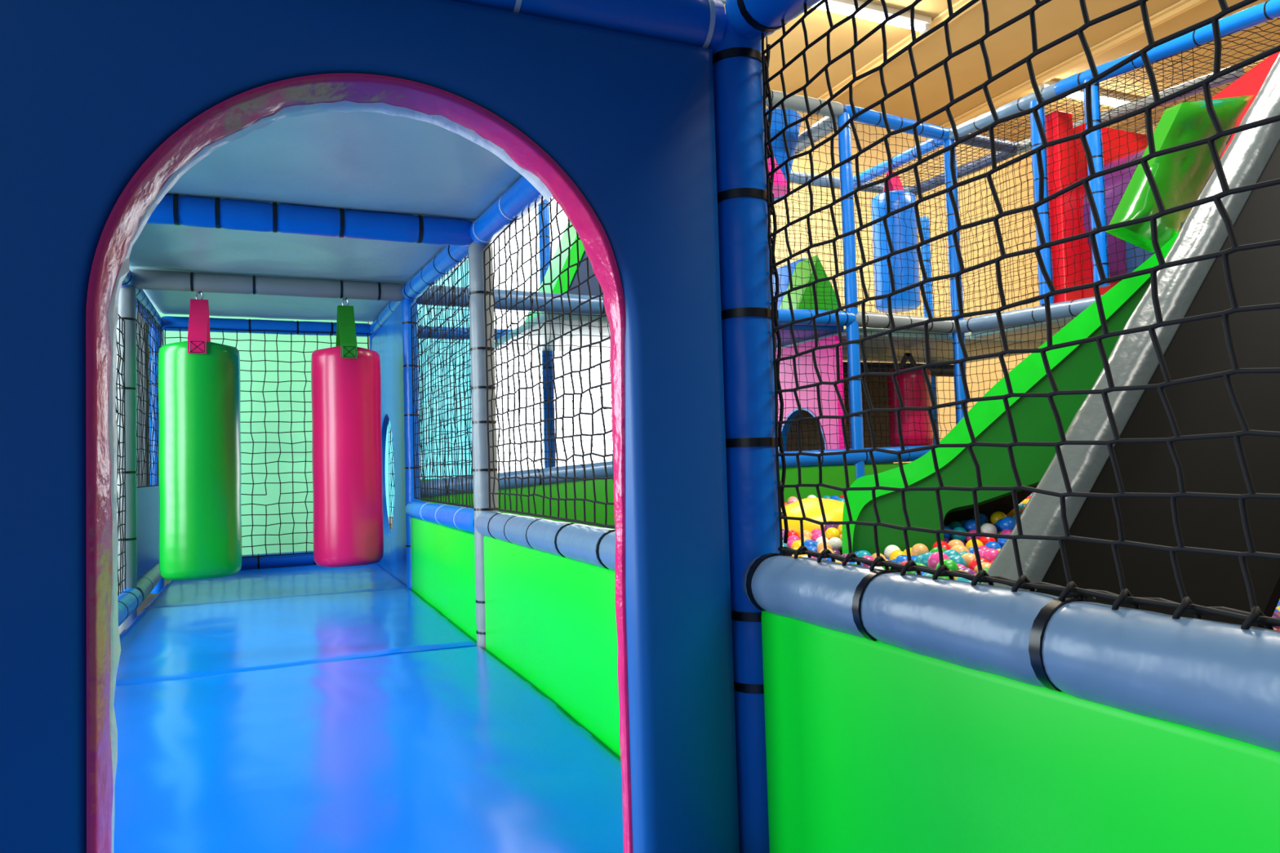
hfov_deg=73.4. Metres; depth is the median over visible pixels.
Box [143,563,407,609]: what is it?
floor mat
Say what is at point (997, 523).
ball
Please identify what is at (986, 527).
ball
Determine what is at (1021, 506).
ball
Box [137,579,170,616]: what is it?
floor
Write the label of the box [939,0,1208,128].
trim
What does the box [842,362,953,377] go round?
tube
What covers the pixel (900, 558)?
ball
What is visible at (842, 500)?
ball
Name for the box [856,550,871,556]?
ball
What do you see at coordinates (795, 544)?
ball
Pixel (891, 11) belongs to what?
strip light
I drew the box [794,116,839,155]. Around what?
tube
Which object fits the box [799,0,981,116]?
trim
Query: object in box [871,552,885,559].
ball
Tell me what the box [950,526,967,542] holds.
ball
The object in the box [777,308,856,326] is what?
tube
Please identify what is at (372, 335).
post
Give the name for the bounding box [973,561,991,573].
ball
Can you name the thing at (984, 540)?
ball
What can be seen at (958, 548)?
ball
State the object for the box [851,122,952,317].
safety net
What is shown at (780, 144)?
cone
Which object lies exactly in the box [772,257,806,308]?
block
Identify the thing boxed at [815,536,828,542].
ball
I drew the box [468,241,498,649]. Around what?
post
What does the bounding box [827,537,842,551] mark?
ball
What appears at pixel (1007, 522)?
ball
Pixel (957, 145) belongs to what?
safety net
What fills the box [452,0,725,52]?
tube
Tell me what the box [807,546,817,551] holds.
ball
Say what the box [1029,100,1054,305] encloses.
post
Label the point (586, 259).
safety net
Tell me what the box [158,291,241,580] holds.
bag
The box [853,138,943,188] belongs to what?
tube
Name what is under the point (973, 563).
ball
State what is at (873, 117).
tube
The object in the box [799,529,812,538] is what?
ball
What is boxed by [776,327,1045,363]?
ceiling panel
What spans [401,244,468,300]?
tube
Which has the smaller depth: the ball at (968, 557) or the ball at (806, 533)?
the ball at (968, 557)
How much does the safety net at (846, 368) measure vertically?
0.716 m
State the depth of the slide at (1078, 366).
3.29 m
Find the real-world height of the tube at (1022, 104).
0.120 m
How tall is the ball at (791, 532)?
0.065 m
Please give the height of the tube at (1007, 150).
0.098 m
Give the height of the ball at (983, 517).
0.065 m
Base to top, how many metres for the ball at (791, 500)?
0.065 m
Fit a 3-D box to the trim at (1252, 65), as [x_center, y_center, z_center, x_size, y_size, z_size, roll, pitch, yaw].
[6.300,-3.221,4.799,0.150,0.050,9.800,-1,-3,-23]
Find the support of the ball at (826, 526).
on the filling
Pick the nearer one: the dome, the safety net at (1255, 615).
the safety net at (1255, 615)
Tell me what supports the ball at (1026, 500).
on the filling
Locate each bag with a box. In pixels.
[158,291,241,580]
[311,297,383,567]
[871,170,919,312]
[887,352,933,447]
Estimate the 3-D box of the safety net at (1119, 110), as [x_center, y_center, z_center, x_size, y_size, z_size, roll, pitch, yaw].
[3.022,-1.801,4.677,1.264,0.180,2.240,-1,-3,-23]
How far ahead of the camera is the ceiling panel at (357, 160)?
2.13 m
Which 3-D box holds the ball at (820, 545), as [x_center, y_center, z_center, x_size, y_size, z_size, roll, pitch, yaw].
[0.765,0.511,3.558,0.065,0.065,0.064,0,-3,-37]
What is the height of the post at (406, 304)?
1.445 m
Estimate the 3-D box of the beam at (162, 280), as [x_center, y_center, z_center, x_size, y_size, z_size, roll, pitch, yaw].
[-1.621,-0.625,3.819,1.101,0.086,0.087,-1,-3,-23]
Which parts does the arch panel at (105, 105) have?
edge trim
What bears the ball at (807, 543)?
on the filling
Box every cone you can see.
[765,35,801,200]
[768,147,791,197]
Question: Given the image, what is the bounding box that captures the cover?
[1105,94,1254,253]
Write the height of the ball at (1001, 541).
0.065 m
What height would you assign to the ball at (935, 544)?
0.065 m
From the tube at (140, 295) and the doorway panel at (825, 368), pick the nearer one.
the tube at (140, 295)
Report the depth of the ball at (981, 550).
2.68 m
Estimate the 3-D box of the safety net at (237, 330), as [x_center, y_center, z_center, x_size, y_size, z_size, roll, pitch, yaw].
[-2.150,0.093,5.015,1.103,1.322,0.018,-1,-3,-23]
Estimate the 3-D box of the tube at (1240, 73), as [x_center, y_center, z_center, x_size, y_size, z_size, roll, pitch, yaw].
[2.804,-1.843,5.076,0.084,0.175,1.435,-1,-3,-23]
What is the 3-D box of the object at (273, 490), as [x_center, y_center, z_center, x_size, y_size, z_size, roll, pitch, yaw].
[-2.626,-0.363,6.015,1.380,2.720,0.060,-1,-3,-23]
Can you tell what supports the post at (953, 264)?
on the tube at (879, 457)
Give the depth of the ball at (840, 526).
3.84 m
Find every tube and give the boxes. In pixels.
[117,587,142,626]
[120,269,134,287]
[135,288,163,328]
[136,563,162,603]
[240,551,316,570]
[369,297,404,333]
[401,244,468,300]
[416,284,605,315]
[418,325,514,340]
[421,461,613,497]
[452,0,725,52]
[470,176,545,244]
[724,0,821,39]
[765,89,843,117]
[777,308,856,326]
[778,444,931,467]
[789,171,911,193]
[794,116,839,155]
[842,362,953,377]
[843,104,949,141]
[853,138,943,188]
[855,311,956,333]
[911,151,1016,195]
[948,83,1057,139]
[955,133,1017,154]
[959,294,1102,333]
[1016,66,1244,154]
[1053,0,1279,94]
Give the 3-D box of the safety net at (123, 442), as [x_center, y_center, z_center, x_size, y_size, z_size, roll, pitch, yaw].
[-1.528,0.048,2.193,0.019,1.108,2.795,-1,-3,-23]
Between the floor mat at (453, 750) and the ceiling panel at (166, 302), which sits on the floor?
the floor mat at (453, 750)
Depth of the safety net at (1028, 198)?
5.14 m
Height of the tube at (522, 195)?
0.172 m
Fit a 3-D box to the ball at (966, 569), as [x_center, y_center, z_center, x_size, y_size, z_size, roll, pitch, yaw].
[0.927,0.433,2.443,0.064,0.064,0.064,-4,-3,38]
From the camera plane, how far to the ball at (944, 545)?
3.19 m
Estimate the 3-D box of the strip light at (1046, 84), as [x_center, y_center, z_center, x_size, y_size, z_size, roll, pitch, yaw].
[3.502,-2.998,7.411,0.096,0.100,0.167,-1,-3,-23]
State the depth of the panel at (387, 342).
4.35 m
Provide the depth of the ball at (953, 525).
3.44 m
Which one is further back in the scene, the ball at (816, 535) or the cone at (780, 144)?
the cone at (780, 144)
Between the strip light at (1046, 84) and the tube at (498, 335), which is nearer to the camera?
the tube at (498, 335)
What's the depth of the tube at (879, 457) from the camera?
5.02 m
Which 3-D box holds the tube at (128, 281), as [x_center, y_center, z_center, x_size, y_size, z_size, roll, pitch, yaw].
[-1.861,-0.603,2.916,0.082,0.176,1.427,-1,-3,-23]
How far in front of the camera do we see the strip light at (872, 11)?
6.20 m
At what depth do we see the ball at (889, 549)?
3.30 m
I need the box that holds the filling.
[782,492,1279,631]
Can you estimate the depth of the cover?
3.25 m
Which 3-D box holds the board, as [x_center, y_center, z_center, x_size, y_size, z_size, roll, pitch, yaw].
[1.383,0.242,6.328,1.190,1.260,0.030,-1,-3,-23]
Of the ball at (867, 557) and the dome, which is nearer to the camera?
the ball at (867, 557)
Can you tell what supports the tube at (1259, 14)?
attached to the post at (1096, 184)
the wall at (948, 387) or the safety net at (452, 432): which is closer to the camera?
the safety net at (452, 432)
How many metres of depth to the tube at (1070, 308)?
4.91 m
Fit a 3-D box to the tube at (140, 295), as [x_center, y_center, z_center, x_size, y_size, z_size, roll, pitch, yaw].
[-2.450,-0.597,4.231,0.078,0.122,1.361,-1,-3,-25]
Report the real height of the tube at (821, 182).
0.082 m
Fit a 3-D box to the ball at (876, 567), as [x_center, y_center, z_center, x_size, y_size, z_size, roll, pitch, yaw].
[0.846,0.528,3.068,0.064,0.065,0.064,-3,-3,22]
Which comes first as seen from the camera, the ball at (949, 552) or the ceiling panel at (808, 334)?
the ball at (949, 552)
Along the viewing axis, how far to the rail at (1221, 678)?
0.70 m
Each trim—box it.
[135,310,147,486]
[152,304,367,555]
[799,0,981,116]
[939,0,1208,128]
[1106,56,1268,128]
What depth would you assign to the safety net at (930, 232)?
6.00 m
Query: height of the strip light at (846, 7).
0.100 m
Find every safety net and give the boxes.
[115,314,126,595]
[135,298,164,487]
[164,327,368,558]
[387,311,424,530]
[410,254,474,507]
[417,259,473,508]
[428,308,613,476]
[483,196,614,528]
[760,0,1279,630]
[766,107,846,311]
[770,182,917,328]
[775,328,852,451]
[786,361,919,451]
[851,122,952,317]
[859,330,957,448]
[861,145,1002,193]
[915,153,1039,317]
[953,115,1039,318]
[960,17,1279,151]
[963,316,1072,407]
[1042,48,1201,296]
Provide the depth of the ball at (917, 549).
3.23 m
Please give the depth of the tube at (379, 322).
4.72 m
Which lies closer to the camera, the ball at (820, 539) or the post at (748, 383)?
the post at (748, 383)
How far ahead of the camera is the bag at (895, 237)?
5.88 m
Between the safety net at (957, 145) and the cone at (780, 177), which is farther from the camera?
the safety net at (957, 145)
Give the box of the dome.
[781,497,844,555]
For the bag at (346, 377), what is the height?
1.245 m
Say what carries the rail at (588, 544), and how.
attached to the post at (477, 315)
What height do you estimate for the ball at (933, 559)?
0.064 m
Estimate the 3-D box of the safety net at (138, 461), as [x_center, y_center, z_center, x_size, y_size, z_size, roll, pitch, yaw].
[-2.406,-0.138,4.208,0.018,0.866,1.296,-1,-3,-23]
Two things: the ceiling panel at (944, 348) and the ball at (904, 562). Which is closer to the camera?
the ball at (904, 562)
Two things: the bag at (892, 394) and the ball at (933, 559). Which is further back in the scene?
the bag at (892, 394)
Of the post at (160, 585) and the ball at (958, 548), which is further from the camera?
the post at (160, 585)
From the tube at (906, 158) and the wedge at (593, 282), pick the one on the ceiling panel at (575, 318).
the wedge at (593, 282)
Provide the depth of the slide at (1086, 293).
4.84 m
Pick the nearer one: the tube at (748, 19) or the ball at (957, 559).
the tube at (748, 19)
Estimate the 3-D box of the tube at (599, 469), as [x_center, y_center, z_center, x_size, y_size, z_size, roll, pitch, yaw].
[-0.511,0.255,4.299,1.166,0.164,0.094,-1,-3,-23]
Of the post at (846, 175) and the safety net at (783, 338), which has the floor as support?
the post at (846, 175)
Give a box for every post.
[115,284,137,634]
[148,326,164,593]
[369,333,375,350]
[401,297,421,590]
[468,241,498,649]
[537,199,555,467]
[712,15,783,852]
[837,112,864,479]
[920,216,939,444]
[943,138,968,425]
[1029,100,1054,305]
[1083,79,1110,288]
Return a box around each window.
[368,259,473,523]
[490,196,613,472]
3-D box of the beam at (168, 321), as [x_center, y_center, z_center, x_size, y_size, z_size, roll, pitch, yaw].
[-2.188,-0.590,5.086,1.133,0.086,0.086,-1,-3,-23]
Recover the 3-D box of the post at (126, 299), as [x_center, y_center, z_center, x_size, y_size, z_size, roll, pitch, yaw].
[-2.131,0.132,3.554,0.082,1.445,0.081,-3,-3,21]
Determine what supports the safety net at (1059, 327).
hanging from the tube at (1070, 308)
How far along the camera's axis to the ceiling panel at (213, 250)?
3.29 m
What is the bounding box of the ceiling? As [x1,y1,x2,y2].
[724,0,1279,142]
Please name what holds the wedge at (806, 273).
on the ceiling panel at (808, 334)
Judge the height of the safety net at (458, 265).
0.892 m
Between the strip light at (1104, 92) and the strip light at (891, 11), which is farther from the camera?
the strip light at (1104, 92)
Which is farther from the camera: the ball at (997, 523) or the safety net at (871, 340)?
the safety net at (871, 340)
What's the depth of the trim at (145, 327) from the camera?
5.68 m
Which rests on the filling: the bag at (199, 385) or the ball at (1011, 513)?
the ball at (1011, 513)
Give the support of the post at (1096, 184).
on the tube at (1070, 308)
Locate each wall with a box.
[146,106,1040,530]
[1134,122,1158,134]
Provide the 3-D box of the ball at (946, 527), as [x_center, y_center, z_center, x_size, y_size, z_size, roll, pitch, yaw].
[1.219,0.428,3.428,0.064,0.065,0.064,-1,-3,-12]
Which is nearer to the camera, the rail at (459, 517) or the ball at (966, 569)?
the ball at (966, 569)
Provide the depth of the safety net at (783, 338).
4.98 m
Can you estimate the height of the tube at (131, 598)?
0.093 m
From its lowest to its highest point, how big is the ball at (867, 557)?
0.064 m
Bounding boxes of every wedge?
[524,222,603,322]
[779,254,844,311]
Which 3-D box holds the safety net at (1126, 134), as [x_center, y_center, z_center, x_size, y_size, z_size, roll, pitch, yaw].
[2.455,-1.291,4.424,0.019,1.086,0.856,-1,-3,-24]
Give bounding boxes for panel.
[0,0,739,852]
[128,195,475,282]
[128,266,407,322]
[136,484,159,579]
[167,0,725,220]
[371,301,406,586]
[410,517,477,641]
[421,462,908,529]
[483,536,620,758]
[493,311,610,352]
[760,610,1279,852]
[774,324,843,347]
[775,335,845,451]
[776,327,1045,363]
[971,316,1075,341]
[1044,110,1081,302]
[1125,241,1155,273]
[1212,51,1279,159]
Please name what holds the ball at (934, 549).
on the filling
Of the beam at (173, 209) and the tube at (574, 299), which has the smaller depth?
the beam at (173, 209)
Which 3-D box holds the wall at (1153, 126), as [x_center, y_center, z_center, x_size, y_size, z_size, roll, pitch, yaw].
[6.862,-1.294,4.933,0.100,3.920,9.800,-1,-3,-23]
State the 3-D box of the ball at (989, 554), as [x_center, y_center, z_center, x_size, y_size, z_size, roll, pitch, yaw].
[1.076,0.405,2.624,0.064,0.064,0.064,-2,-3,15]
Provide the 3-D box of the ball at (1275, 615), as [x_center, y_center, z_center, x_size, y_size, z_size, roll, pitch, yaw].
[1.650,0.517,2.249,0.064,0.064,0.064,-2,-3,4]
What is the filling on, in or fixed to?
on the floor
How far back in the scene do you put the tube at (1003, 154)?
6.10 m
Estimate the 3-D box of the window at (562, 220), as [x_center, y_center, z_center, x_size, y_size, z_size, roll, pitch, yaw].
[-0.599,-0.689,7.038,1.560,2.800,0.070,-1,-3,-23]
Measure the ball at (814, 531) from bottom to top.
0.065 m
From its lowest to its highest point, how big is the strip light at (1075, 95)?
0.100 m
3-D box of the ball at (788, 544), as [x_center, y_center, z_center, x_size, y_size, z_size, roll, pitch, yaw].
[0.671,0.528,3.761,0.064,0.065,0.065,1,-3,-42]
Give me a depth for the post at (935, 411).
6.97 m
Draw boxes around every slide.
[841,230,1180,555]
[981,53,1279,628]
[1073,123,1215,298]
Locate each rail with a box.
[405,500,474,533]
[475,511,615,571]
[742,551,1279,752]
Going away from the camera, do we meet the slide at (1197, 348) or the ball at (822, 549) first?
the slide at (1197, 348)
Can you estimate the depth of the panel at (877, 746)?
0.80 m
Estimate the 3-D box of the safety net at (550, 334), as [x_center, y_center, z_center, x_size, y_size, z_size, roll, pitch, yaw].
[-0.451,-0.171,4.349,1.208,0.815,0.019,-1,-3,-24]
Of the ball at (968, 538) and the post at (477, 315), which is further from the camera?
the ball at (968, 538)
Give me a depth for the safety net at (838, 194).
6.32 m
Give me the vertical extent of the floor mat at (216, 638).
0.109 m
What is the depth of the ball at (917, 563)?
2.50 m
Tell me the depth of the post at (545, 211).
5.65 m
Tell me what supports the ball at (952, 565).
on the filling
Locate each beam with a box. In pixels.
[132,269,404,301]
[146,193,472,246]
[161,315,371,337]
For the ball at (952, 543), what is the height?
0.065 m
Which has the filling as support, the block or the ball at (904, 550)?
the ball at (904, 550)
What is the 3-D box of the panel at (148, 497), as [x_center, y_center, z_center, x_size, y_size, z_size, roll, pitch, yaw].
[-2.401,0.496,4.174,0.040,0.410,1.288,-1,-3,-23]
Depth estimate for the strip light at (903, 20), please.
6.31 m
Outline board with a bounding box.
[786,374,893,464]
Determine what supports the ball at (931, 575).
on the filling
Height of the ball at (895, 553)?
0.065 m
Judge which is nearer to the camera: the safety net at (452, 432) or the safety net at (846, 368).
the safety net at (452, 432)
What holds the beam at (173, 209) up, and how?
attached to the post
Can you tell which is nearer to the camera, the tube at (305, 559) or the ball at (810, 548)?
the ball at (810, 548)
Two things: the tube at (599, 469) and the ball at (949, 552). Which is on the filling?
the ball at (949, 552)
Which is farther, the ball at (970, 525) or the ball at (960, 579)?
the ball at (970, 525)
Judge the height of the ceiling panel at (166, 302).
0.095 m
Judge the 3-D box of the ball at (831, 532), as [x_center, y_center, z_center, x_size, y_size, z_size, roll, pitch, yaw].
[0.846,0.476,3.773,0.064,0.064,0.064,-2,-3,13]
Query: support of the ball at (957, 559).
on the filling
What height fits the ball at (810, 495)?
0.065 m
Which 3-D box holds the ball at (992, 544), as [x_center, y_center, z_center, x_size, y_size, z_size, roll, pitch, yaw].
[1.299,0.456,3.161,0.065,0.065,0.064,-2,-3,-5]
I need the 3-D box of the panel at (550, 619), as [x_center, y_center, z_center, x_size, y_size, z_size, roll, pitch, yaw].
[-0.156,0.508,1.933,0.044,0.436,1.498,-1,-3,-23]
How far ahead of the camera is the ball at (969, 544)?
3.18 m
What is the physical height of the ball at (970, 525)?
0.065 m
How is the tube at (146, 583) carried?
attached to the post at (160, 585)
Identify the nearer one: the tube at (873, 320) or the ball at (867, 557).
the ball at (867, 557)
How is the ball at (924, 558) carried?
on the filling
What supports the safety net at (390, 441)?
attached to the post at (406, 304)
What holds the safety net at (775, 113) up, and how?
attached to the tube at (846, 317)
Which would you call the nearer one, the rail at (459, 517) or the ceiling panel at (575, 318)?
the rail at (459, 517)
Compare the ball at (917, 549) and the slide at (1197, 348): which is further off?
the ball at (917, 549)
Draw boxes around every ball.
[786,539,795,547]
[787,497,798,503]
[787,529,798,537]
[787,535,799,541]
[791,540,800,548]
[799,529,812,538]
[804,539,817,547]
[806,494,817,497]
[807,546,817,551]
[810,532,822,541]
[811,528,821,534]
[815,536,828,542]
[816,542,832,552]
[818,547,834,559]
[823,520,838,531]
[825,527,839,538]
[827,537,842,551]
[836,497,844,502]
[837,524,842,533]
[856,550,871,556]
[862,555,874,566]
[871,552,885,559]
[874,566,884,569]
[884,544,900,558]
[889,550,906,560]
[894,555,907,563]
[899,560,907,564]
[903,547,912,555]
[906,562,925,573]
[911,543,928,555]
[919,551,933,566]
[927,551,949,568]
[929,546,946,552]
[930,574,949,578]
[932,540,947,548]
[935,542,951,550]
[935,559,959,570]
[942,549,960,555]
[943,525,951,540]
[947,539,964,547]
[948,521,964,529]
[948,555,966,567]
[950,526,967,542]
[950,544,969,552]
[955,577,979,583]
[957,567,975,573]
[960,552,975,567]
[964,519,981,532]
[965,538,983,549]
[966,529,981,542]
[968,557,990,570]
[971,512,988,523]
[973,548,986,556]
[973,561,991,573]
[978,536,995,546]
[980,523,997,533]
[980,548,999,562]
[984,541,1001,549]
[990,511,1006,524]
[995,519,1002,532]
[997,533,1007,546]
[1000,516,1016,530]
[1006,508,1020,517]
[1018,503,1026,513]
[1021,498,1029,503]
[1271,612,1279,629]
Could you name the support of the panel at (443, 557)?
on the floor
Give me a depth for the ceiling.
6.98 m
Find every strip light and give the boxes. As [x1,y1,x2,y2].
[816,0,865,15]
[854,3,884,22]
[886,6,900,16]
[886,11,911,29]
[914,13,931,34]
[1038,80,1057,89]
[1066,88,1084,100]
[1099,90,1137,106]
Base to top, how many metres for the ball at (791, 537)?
0.065 m
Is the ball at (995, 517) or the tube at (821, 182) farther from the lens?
the tube at (821, 182)
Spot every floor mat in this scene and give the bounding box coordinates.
[113,645,623,852]
[115,587,476,685]
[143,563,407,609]
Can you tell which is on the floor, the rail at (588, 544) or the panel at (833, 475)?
the panel at (833, 475)

